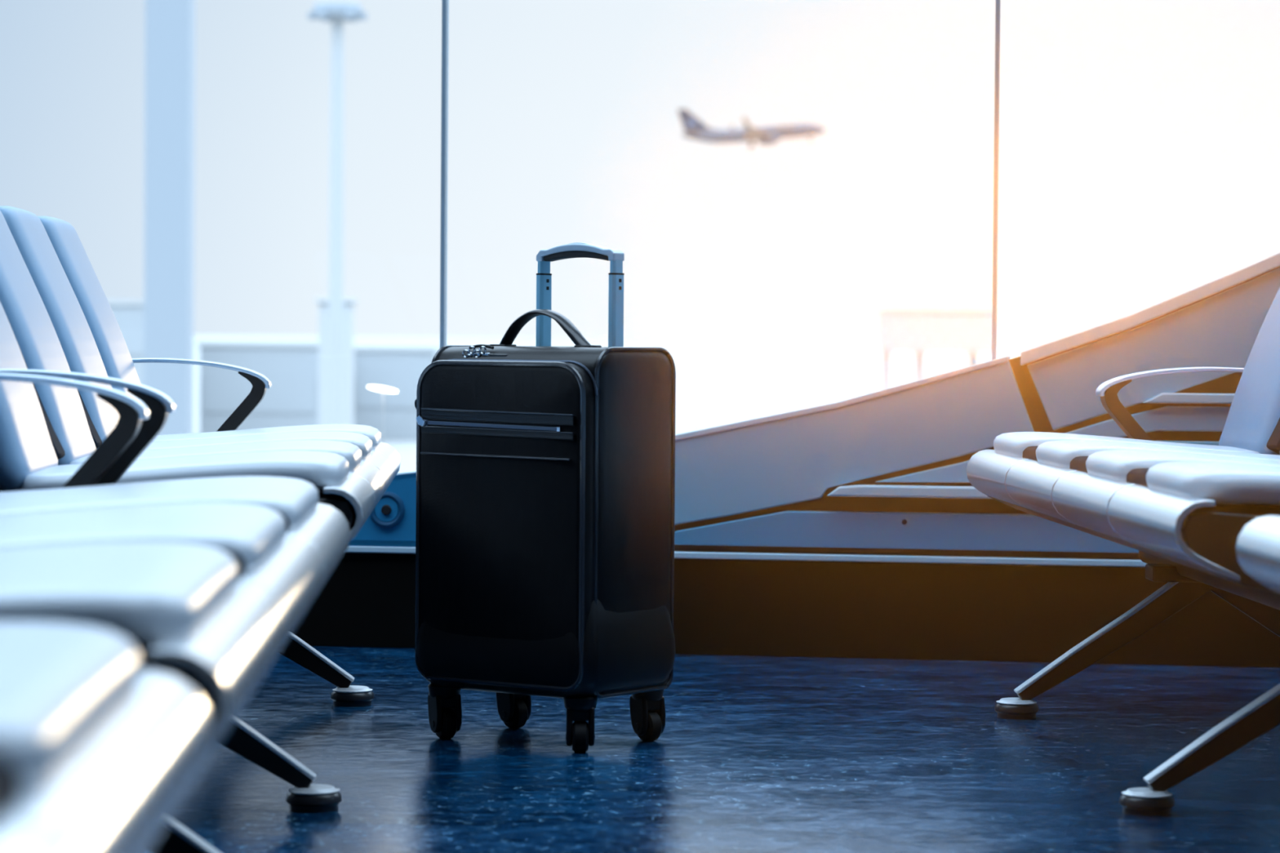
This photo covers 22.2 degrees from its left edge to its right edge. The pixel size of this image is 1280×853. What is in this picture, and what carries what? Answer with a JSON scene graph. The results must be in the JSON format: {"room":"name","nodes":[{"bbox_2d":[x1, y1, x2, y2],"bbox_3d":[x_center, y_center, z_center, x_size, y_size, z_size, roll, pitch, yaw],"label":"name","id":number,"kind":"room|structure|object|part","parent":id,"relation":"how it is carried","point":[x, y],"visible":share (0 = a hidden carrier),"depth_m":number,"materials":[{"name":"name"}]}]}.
{"room":"airport terminal","nodes":[
{"label":"airport terminal","id":0,"kind":"room"},
{"bbox_2d":[147,646,1279,852],"bbox_3d":[0.065,0.671,1.065,14.530,0.100,14.082,0,2,-3],"label":"floor","id":1,"kind":"structure","parent":0,"point":[752,754],"depth_m":4.89,"materials":[{"name":"blue tile"}]},
{"bbox_2d":[0,621,213,852],"bbox_3d":[-0.599,0.183,1.365,0.743,0.846,1.244,0,2,-3],"label":"bench","id":2,"kind":"object","parent":1,"relation":"on","point":[99,752],"visible":1,"depth_m":1.59,"materials":[{"name":"white metal"}]},
{"bbox_2d":[0,373,351,852],"bbox_3d":[-0.659,0.138,2.958,0.716,0.846,1.896,0,2,-3],"label":"bench","id":3,"kind":"object","parent":1,"relation":"on","point":[208,580],"visible":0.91,"depth_m":2.71,"materials":[{"name":"white metal"}]},
{"bbox_3d":[-0.763,-0.037,3.874,0.358,0.055,0.048,0,2,-3],"label":"armrest","id":4,"kind":"part","parent":3,"relation":"part of","materials":[{"name":"silver metal"}]},
{"bbox_2d":[0,205,400,813],"bbox_3d":[-0.758,0.075,5.125,0.716,0.846,1.896,0,2,-3],"label":"bench","id":5,"kind":"object","parent":1,"relation":"on","point":[57,319],"visible":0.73,"depth_m":4.79,"materials":[{"name":"white metal"}]},
{"bbox_3d":[-0.778,-0.046,4.195,0.358,0.055,0.048,0,2,-3],"label":"armrest","id":6,"kind":"part","parent":5,"relation":"part of","materials":[{"name":"silver metal"}]},
{"bbox_3d":[-0.863,-0.099,6.040,0.358,0.055,0.048,0,2,-3],"label":"armrest","id":7,"kind":"part","parent":5,"relation":"part of","materials":[{"name":"silver metal"}]},
{"bbox_2d":[414,242,675,752],"bbox_3d":[-0.151,0.103,5.208,0.356,0.796,0.270,2,2,35],"label":"suitcase","id":8,"kind":"object","parent":1,"relation":"on","point":[545,473],"visible":1,"depth_m":5.11,"materials":[{"name":"black fabric"}]},
{"bbox_3d":[-0.348,-0.009,5.181,0.018,0.018,0.002,2,2,35],"label":"zip pull","id":9,"kind":"part","parent":8,"relation":"part of","materials":[{"name":"metal"}]},
{"bbox_3d":[-0.151,-0.152,5.196,0.178,0.069,0.034,2,2,35],"label":"carry handle","id":10,"kind":"part","parent":8,"relation":"part of","materials":[{"name":"black leather"}]},
{"bbox_2d":[965,287,1279,816],"bbox_3d":[0.999,0.093,5.006,0.743,0.846,1.896,0,2,-3],"label":"bench","id":11,"kind":"object","parent":1,"relation":"on","point":[1185,508],"visible":0.99,"depth_m":4.94,"materials":[{"name":"white metal"}]},
{"bbox_3d":[1.008,-0.081,5.927,0.358,0.055,0.048,0,2,-3],"label":"armrest","id":12,"kind":"part","parent":11,"relation":"part of","materials":[{"name":"silver metal"}]},
{"bbox_2d":[1235,515,1279,593],"bbox_3d":[1.097,0.154,2.879,0.743,0.846,1.793,0,2,-3],"label":"bench","id":13,"kind":"object","parent":1,"relation":"on","point":[1258,544],"visible":1,"depth_m":3.67,"materials":[{"name":"white metal"}]},
{"bbox_2d":[292,252,1279,667],"bbox_3d":[-0.079,-0.841,6.671,14.600,2.601,0.150,1,2,8],"label":"wall","id":14,"kind":"structure","parent":0,"point":[857,527],"depth_m":6.55,"materials":[{"name":"black"}]},
{"bbox_3d":[-1.544,0.207,6.856,2.872,0.336,0.006,1,2,8],"label":"panel","id":15,"kind":"part","parent":14,"relation":"part of","materials":[{"name":"blue metal"}]},
{"bbox_2d":[369,491,404,528],"bbox_3d":[-0.519,0.171,6.698,0.076,0.076,0.016,1,2,8],"label":"air vent","id":16,"kind":"object","parent":14,"relation":"in","point":[389,511],"visible":0.8,"depth_m":6.69,"materials":[{"name":"blue paint"}]},
{"bbox_3d":[-0.519,0.171,6.698,0.050,0.050,0.006,1,2,8],"label":"plate","id":17,"kind":"part","parent":16,"relation":"part of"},
{"bbox_2d":[440,0,448,347],"bbox_3d":[-0.392,-2.546,6.756,0.009,6.000,0.030,1,2,8],"label":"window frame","id":18,"kind":"structure","parent":14,"relation":"attached to","point":[445,3],"depth_m":6.80,"materials":[{"name":"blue metal"}]},
{"bbox_3d":[-0.094,0.258,6.656,14.600,0.020,0.042,1,2,8],"label":"rail","id":19,"kind":"part","parent":14,"relation":"part of","materials":[{"name":"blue metal"}]},
{"bbox_3d":[-1.088,0.107,6.804,3.792,0.529,0.030,1,2,8],"label":"panel","id":20,"kind":"part","parent":14,"relation":"part of","materials":[{"name":"grey metal"}]},
{"bbox_3d":[3.600,0.243,6.120,7.136,0.086,0.030,1,2,8],"label":"panel","id":21,"kind":"part","parent":14,"relation":"part of","materials":[{"name":"blue"}]},
{"bbox_2d":[991,0,1000,359],"bbox_3d":[0.741,-2.532,6.590,0.009,6.000,0.030,1,2,8],"label":"trim","id":22,"kind":"structure","parent":14,"relation":"attached to","point":[997,11],"depth_m":6.63,"materials":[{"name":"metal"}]},
{"bbox_3d":[3.803,0.067,6.085,6.610,0.169,1.307,0,2,-3],"label":"infill panel","id":23,"kind":"part","parent":14,"relation":"part of","materials":[{"name":"grey metal"}]},
{"bbox_3d":[3.961,-1.008,6.033,6.427,2.106,0.030,1,2,8],"label":"panel","id":24,"kind":"part","parent":14,"relation":"part of","materials":[{"name":"grey metal"}]},
{"bbox_3d":[4.015,0.106,6.055,6.298,0.084,0.030,1,2,8],"label":"infill panel","id":25,"kind":"part","parent":14,"relation":"part of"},
{"label":"outside","id":26,"kind":"structure","parent":0,"visible":0},
{"bbox_2d":[677,108,825,148],"bbox_3d":[30.660,-82.432,894.907,40.190,12.052,34.346,-5,2,-4],"label":"airliner","id":27,"kind":"object","parent":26,"point":[694,128],"visible":1,"depth_m":893.48,"materials":[{"name":"grey paint"}]},
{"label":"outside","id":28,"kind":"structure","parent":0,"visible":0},
{"bbox_2d":[193,335,1048,473],"bbox_3d":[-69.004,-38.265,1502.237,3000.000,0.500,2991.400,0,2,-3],"label":"apron","id":29,"kind":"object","parent":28,"point":[719,382],"visible":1,"depth_m":455.85,"materials":[{"name":"grey concrete"}]},
{"bbox_2d":[107,299,144,384],"bbox_3d":[-19.221,-1.947,126.028,2.453,5.737,12.100,0,2,0],"label":"terminal building","id":30,"kind":"structure","parent":29,"relation":"on","point":[129,315],"depth_m":120.01,"materials":[{"name":"grey"}]},
{"bbox_2d":[143,0,195,435],"bbox_3d":[-5.695,-9.526,39.730,0.779,26.000,0.779,0,2,0],"label":"column","id":31,"kind":"structure","parent":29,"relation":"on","point":[170,24],"depth_m":39.66,"materials":[{"name":"grey"}]},
{"bbox_2d":[196,342,318,432],"bbox_3d":[-15.164,-1.423,136.006,4.922,4.189,12.100,0,2,0],"label":"terminal building","id":32,"kind":"structure","parent":29,"relation":"on","point":[291,369],"depth_m":130.01,"materials":[{"name":"grey"}]},
{"bbox_2d":[315,297,357,424],"bbox_3d":[-9.307,-1.095,100.076,1.200,5.664,1.200,0,2,0],"label":"tower","id":33,"kind":"structure","parent":29,"relation":"on","point":[348,306],"depth_m":99.56,"materials":[{"name":"grey"}]},
{"bbox_2d":[307,1,367,424],"bbox_3d":[-5.577,-2.413,59.931,1.080,10.637,0.999,0,2,0],"label":"floodlight mast","id":34,"kind":"object","parent":29,"relation":"on","point":[336,12],"visible":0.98,"depth_m":59.79,"materials":[{"name":"grey metal"}]},
{"bbox_2d":[367,386,397,442],"bbox_3d":[-1.120,2.034,14.071,0.132,4.418,0.058,0,2,0],"label":"lamp","id":35,"kind":"object","parent":29,"relation":"on","point":[375,388],"visible":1,"depth_m":13.99,"materials":[{"name":"grey metal"}]},
{"bbox_3d":[-1.103,-0.160,14.000,0.132,0.028,0.040,0,2,0],"label":"lamp glass","id":36,"kind":"part","parent":35,"relation":"part of","materials":[{"name":"white glass"}]},
{"bbox_2d":[353,346,439,440],"bbox_3d":[-10.557,-1.576,146.003,3.686,4.002,12.100,0,2,0],"label":"terminal building","id":37,"kind":"structure","parent":29,"relation":"on","point":[400,369],"depth_m":140.03,"materials":[{"name":"grey"}]},
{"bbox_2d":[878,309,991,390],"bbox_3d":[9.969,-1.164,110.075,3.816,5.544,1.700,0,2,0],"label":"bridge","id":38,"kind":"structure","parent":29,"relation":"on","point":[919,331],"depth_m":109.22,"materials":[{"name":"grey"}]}
]}

